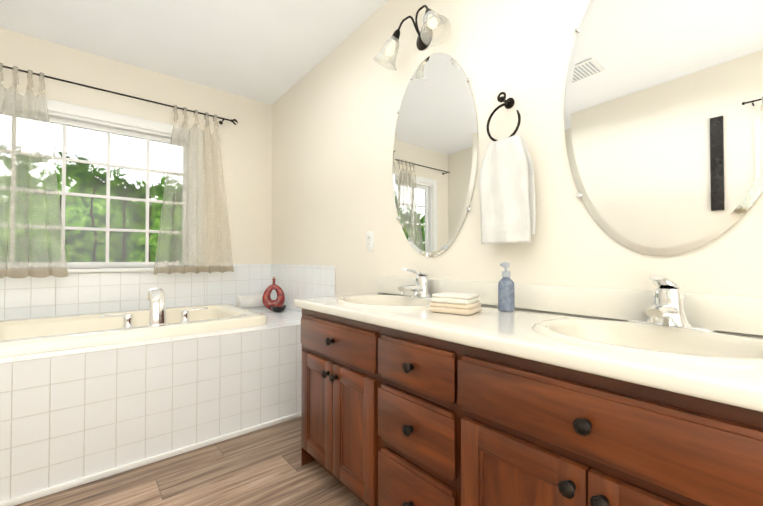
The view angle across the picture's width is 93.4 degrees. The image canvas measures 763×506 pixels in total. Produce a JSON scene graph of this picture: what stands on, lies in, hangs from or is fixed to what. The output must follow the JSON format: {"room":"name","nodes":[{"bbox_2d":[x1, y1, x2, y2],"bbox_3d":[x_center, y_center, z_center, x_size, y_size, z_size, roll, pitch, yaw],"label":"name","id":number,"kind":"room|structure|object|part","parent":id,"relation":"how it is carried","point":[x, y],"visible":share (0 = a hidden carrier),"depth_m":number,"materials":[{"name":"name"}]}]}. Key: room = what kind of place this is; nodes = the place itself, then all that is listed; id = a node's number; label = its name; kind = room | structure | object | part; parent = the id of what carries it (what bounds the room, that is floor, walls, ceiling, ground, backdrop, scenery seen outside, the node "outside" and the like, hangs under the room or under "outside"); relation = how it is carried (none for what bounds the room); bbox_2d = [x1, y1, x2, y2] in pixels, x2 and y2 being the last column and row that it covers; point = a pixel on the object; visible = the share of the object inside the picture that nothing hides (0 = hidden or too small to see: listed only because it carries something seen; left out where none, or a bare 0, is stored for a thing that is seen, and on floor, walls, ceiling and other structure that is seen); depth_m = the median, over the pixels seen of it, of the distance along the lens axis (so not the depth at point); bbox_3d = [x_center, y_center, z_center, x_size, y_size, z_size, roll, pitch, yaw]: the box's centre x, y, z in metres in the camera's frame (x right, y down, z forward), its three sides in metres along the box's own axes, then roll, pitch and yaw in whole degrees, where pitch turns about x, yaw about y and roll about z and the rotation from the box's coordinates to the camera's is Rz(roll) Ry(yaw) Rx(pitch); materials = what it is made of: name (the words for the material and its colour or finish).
{"room":"bathroom","nodes":[
{"label":"bathroom","id":0,"kind":"room"},
{"bbox_2d":[0,27,271,265],"bbox_3d":[-2.075,-0.884,2.618,2.600,1.990,0.120,1,-1,-40],"label":"wall","id":1,"kind":"structure","parent":0,"point":[251,129],"depth_m":3.02,"materials":[{"name":"paint"}]},
{"bbox_2d":[0,62,237,277],"bbox_3d":[-2.105,-0.506,2.432,2.202,1.335,0.117,1,-1,-40],"label":"curtains","id":2,"kind":"object","parent":1,"relation":"attached to","point":[42,272],"visible":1,"depth_m":2.38,"materials":[{"name":"beige fabric"}]},
{"bbox_3d":[-2.115,-1.147,2.453,2.202,0.054,0.086,1,-1,-40],"label":"rail","id":3,"kind":"part","parent":2,"relation":"part of","materials":[{"name":"brown metal"}]},
{"bbox_2d":[15,417,366,505],"bbox_3d":[-0.671,1.076,0.914,2.840,0.060,4.490,1,-1,-40],"label":"floor","id":4,"kind":"structure","parent":0,"point":[262,467],"depth_m":1.66,"materials":[{"name":"brown wood"}]},
{"bbox_2d":[0,325,299,498],"bbox_3d":[-1.679,0.766,2.121,2.596,0.596,1.110,1,-1,-40],"label":"wall","id":5,"kind":"structure","parent":4,"relation":"on","point":[50,357],"depth_m":1.74,"materials":[{"name":"tile"}]},
{"bbox_2d":[0,303,266,357],"bbox_3d":[-1.599,0.627,2.199,1.540,0.440,0.900,1,-1,-40],"label":"bathtub","id":6,"kind":"object","parent":5,"relation":"in","point":[23,336],"visible":0.35,"depth_m":2.17,"materials":[{"name":"ceramic"}]},
{"bbox_2d":[100,288,207,329],"bbox_3d":[-1.287,0.301,2.050,0.508,0.206,0.203,1,-1,-40],"label":"tub faucet","id":7,"kind":"object","parent":6,"relation":"on","point":[157,310],"visible":1,"depth_m":1.99,"materials":[{"name":"silver metal"}]},
{"bbox_2d":[0,412,300,505],"bbox_3d":[-1.317,1.043,1.685,2.596,0.030,0.014,1,-1,-40],"label":"baseboard","id":8,"kind":"structure","parent":5,"relation":"attached to","point":[71,484],"depth_m":1.77,"materials":[{"name":"white wood"}]},
{"bbox_2d":[0,316,301,501],"bbox_3d":[-1.357,0.755,1.738,2.592,0.593,0.115,1,-1,-40],"label":"tiled tub surround","id":9,"kind":"structure","parent":5,"relation":"attached to","point":[33,427],"depth_m":1.78,"materials":[{"name":"tile"}]},
{"bbox_2d":[252,308,301,319],"bbox_3d":[-0.897,0.477,2.875,0.432,0.002,0.959,1,-1,-40],"label":"bathtub deck","id":10,"kind":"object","parent":5,"relation":"attached to","point":[288,314],"depth_m":2.77,"materials":[{"name":"tile"}]},
{"bbox_2d":[0,264,270,319],"bbox_3d":[-2.034,0.281,2.553,2.597,0.380,0.005,1,-1,-40],"label":"tiled wall","id":11,"kind":"structure","parent":10,"relation":"on","point":[78,286],"depth_m":2.65,"materials":[{"name":"white tile"}]},
{"bbox_2d":[0,264,267,319],"bbox_3d":[-2.032,0.280,2.549,2.591,0.376,0.004,1,-1,-40],"label":"wall tiles","id":12,"kind":"structure","parent":11,"relation":"attached to","point":[40,295],"depth_m":2.63,"materials":[{"name":"tile"}]},
{"bbox_2d":[235,294,267,309],"bbox_3d":[-1.094,0.418,3.072,0.270,0.119,0.140,1,-1,-40],"label":"roll","id":13,"kind":"object","parent":10,"relation":"on","point":[251,302],"visible":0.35,"depth_m":3.01,"materials":[{"name":"white fabric"}]},
{"bbox_2d":[262,277,284,309],"bbox_3d":[-0.902,0.337,3.015,0.183,0.278,0.050,0,-1,-20],"label":"decorative bottle","id":14,"kind":"object","parent":10,"relation":"on","point":[268,302],"visible":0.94,"depth_m":3.00,"materials":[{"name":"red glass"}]},
{"bbox_2d":[271,304,285,311],"bbox_3d":[-0.834,0.444,2.908,0.120,0.062,0.120,1,-1,-40],"label":"decorative bowl","id":15,"kind":"object","parent":10,"relation":"on","point":[278,308],"visible":1,"depth_m":2.87,"materials":[{"name":"black ceramic"}]},
{"bbox_2d":[294,304,762,505],"bbox_3d":[0.328,0.657,1.295,0.584,0.790,1.700,1,-1,-40],"label":"bathroom vanity","id":16,"kind":"object","parent":4,"relation":"on","point":[546,395],"depth_m":0.93,"materials":[{"name":"brown wood"}]},
{"bbox_2d":[294,298,762,403],"bbox_3d":[0.335,0.242,1.307,0.566,0.040,1.740,1,-1,-40],"label":"countertop","id":17,"kind":"structure","parent":16,"relation":"on","point":[481,327],"depth_m":0.85,"materials":[{"name":"beige stone"}]},
{"bbox_2d":[314,292,431,311],"bbox_3d":[0.021,0.286,1.650,0.404,0.144,0.546,1,-1,-40],"label":"sink","id":18,"kind":"object","parent":17,"relation":"in","point":[381,301],"depth_m":1.77,"materials":[{"name":"beige ceramic"}]},
{"bbox_2d":[398,268,432,298],"bbox_3d":[0.161,0.151,1.769,0.187,0.154,0.202,1,-1,-40],"label":"sink faucet","id":19,"kind":"object","parent":17,"relation":"on","point":[419,288],"visible":0.92,"depth_m":1.76,"materials":[{"name":"silver metal"}]},
{"bbox_2d":[429,292,481,314],"bbox_3d":[0.279,0.188,1.359,0.165,0.068,0.126,-1,-1,36],"label":"washcloths","id":20,"kind":"object","parent":17,"relation":"on","point":[457,303],"visible":1,"depth_m":1.31,"materials":[{"name":"beige fabric"}]},
{"bbox_2d":[498,262,514,311],"bbox_3d":[0.478,0.129,1.383,0.064,0.187,0.060,1,-1,-40],"label":"soap dispenser","id":21,"kind":"object","parent":17,"relation":"on","point":[506,297],"visible":1,"depth_m":1.36,"materials":[{"name":"blue glass"}]},
{"bbox_2d":[498,312,762,379],"bbox_3d":[0.654,0.275,0.895,0.404,0.144,0.546,1,-1,-40],"label":"sink","id":22,"kind":"object","parent":17,"relation":"in","point":[724,349],"depth_m":0.95,"materials":[{"name":"beige ceramic"}]},
{"bbox_2d":[627,276,714,331],"bbox_3d":[0.793,0.140,1.014,0.187,0.154,0.202,1,-1,-40],"label":"sink faucet","id":23,"kind":"object","parent":17,"relation":"on","point":[666,308],"visible":0.92,"depth_m":1.01,"materials":[{"name":"silver metal"}]},
{"bbox_2d":[0,0,387,104],"bbox_3d":[-0.671,-1.583,0.954,2.840,0.288,4.490,1,-1,-40],"label":"ceiling","id":24,"kind":"structure","parent":0,"point":[271,52],"depth_m":2.37,"materials":[{"name":"paint"}]},
{"bbox_2d":[271,264,334,311],"bbox_3d":[-0.675,0.287,2.951,0.004,0.380,1.080,1,-1,-40],"label":"tiled wall","id":25,"kind":"structure","parent":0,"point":[288,264],"depth_m":2.93,"materials":[{"name":"white tile"}]},
{"bbox_2d":[268,264,334,311],"bbox_3d":[-0.681,0.285,2.945,0.011,0.376,1.080,1,-1,-40],"label":"wall tiles","id":26,"kind":"structure","parent":25,"relation":"attached to","point":[325,275],"depth_m":2.91,"materials":[{"name":"tile"}]},
{"bbox_2d":[271,0,762,296],"bbox_3d":[0.371,-0.416,1.810,0.120,2.950,4.490,1,-1,-40],"label":"wall","id":27,"kind":"structure","parent":0,"point":[335,115],"depth_m":1.70,"materials":[{"name":"paint"}]},
{"bbox_2d":[366,231,373,250],"bbox_3d":[-0.072,-0.074,2.233,0.008,0.120,0.072,1,-1,-40],"label":"electrical outlet plate","id":28,"kind":"object","parent":27,"relation":"attached to","point":[369,240],"visible":1,"depth_m":2.23,"materials":[{"name":"white plastic"}]},
{"bbox_2d":[373,5,450,70],"bbox_3d":[0.154,-1.116,1.834,0.194,0.244,0.491,1,-1,-40],"label":"light","id":29,"kind":"object","parent":27,"relation":"attached to","point":[425,37],"visible":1,"depth_m":1.86,"materials":[{"name":"white glass"}]},
{"bbox_2d":[392,53,477,256],"bbox_3d":[0.248,-0.500,1.852,0.014,1.040,0.580,1,-1,-40],"label":"mirror","id":30,"kind":"object","parent":27,"relation":"attached to","point":[435,154],"visible":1,"depth_m":1.82,"materials":[{"name":"clear glass"}]},
{"bbox_2d":[479,92,535,243],"bbox_3d":[0.513,-0.353,1.473,0.092,0.629,0.228,1,-1,-40],"label":"towel ring","id":31,"kind":"object","parent":27,"relation":"attached to","point":[507,195],"visible":1,"depth_m":1.44,"materials":[{"name":"white fabric"}]},
{"bbox_2d":[378,276,762,331],"bbox_3d":[0.543,0.175,1.482,0.022,0.100,1.740,1,-1,-40],"label":"backsplash","id":32,"kind":"structure","parent":27,"relation":"attached to","point":[740,313],"depth_m":1.21,"materials":[{"name":"beige stone"}]},
{"bbox_2d":[564,0,762,255],"bbox_3d":[0.865,-0.511,1.116,0.014,1.040,0.580,1,-1,-40],"label":"mirror","id":33,"kind":"object","parent":27,"relation":"attached to","point":[663,114],"visible":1,"depth_m":1.10,"materials":[{"name":"clear glass"}]},
{"bbox_3d":[-2.075,0.591,2.596,2.600,0.960,0.120,1,-1,-40],"label":"wall","id":34,"kind":"structure","parent":0,"visible":0},
{"bbox_2d":[0,89,202,272],"bbox_3d":[-2.198,-0.444,2.486,1.780,1.163,0.154,1,-1,-40],"label":"window","id":35,"kind":"structure","parent":34,"relation":"in","point":[64,123],"depth_m":2.64,"materials":[{"name":"clear glass"}]},
{"label":"outside","id":36,"kind":"structure","parent":0,"visible":0},
{"bbox_2d":[0,114,182,262],"bbox_3d":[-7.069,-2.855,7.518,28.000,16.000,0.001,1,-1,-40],"label":"window view","id":37,"kind":"object","parent":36,"point":[158,181],"depth_m":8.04,"materials":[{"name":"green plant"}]}
]}

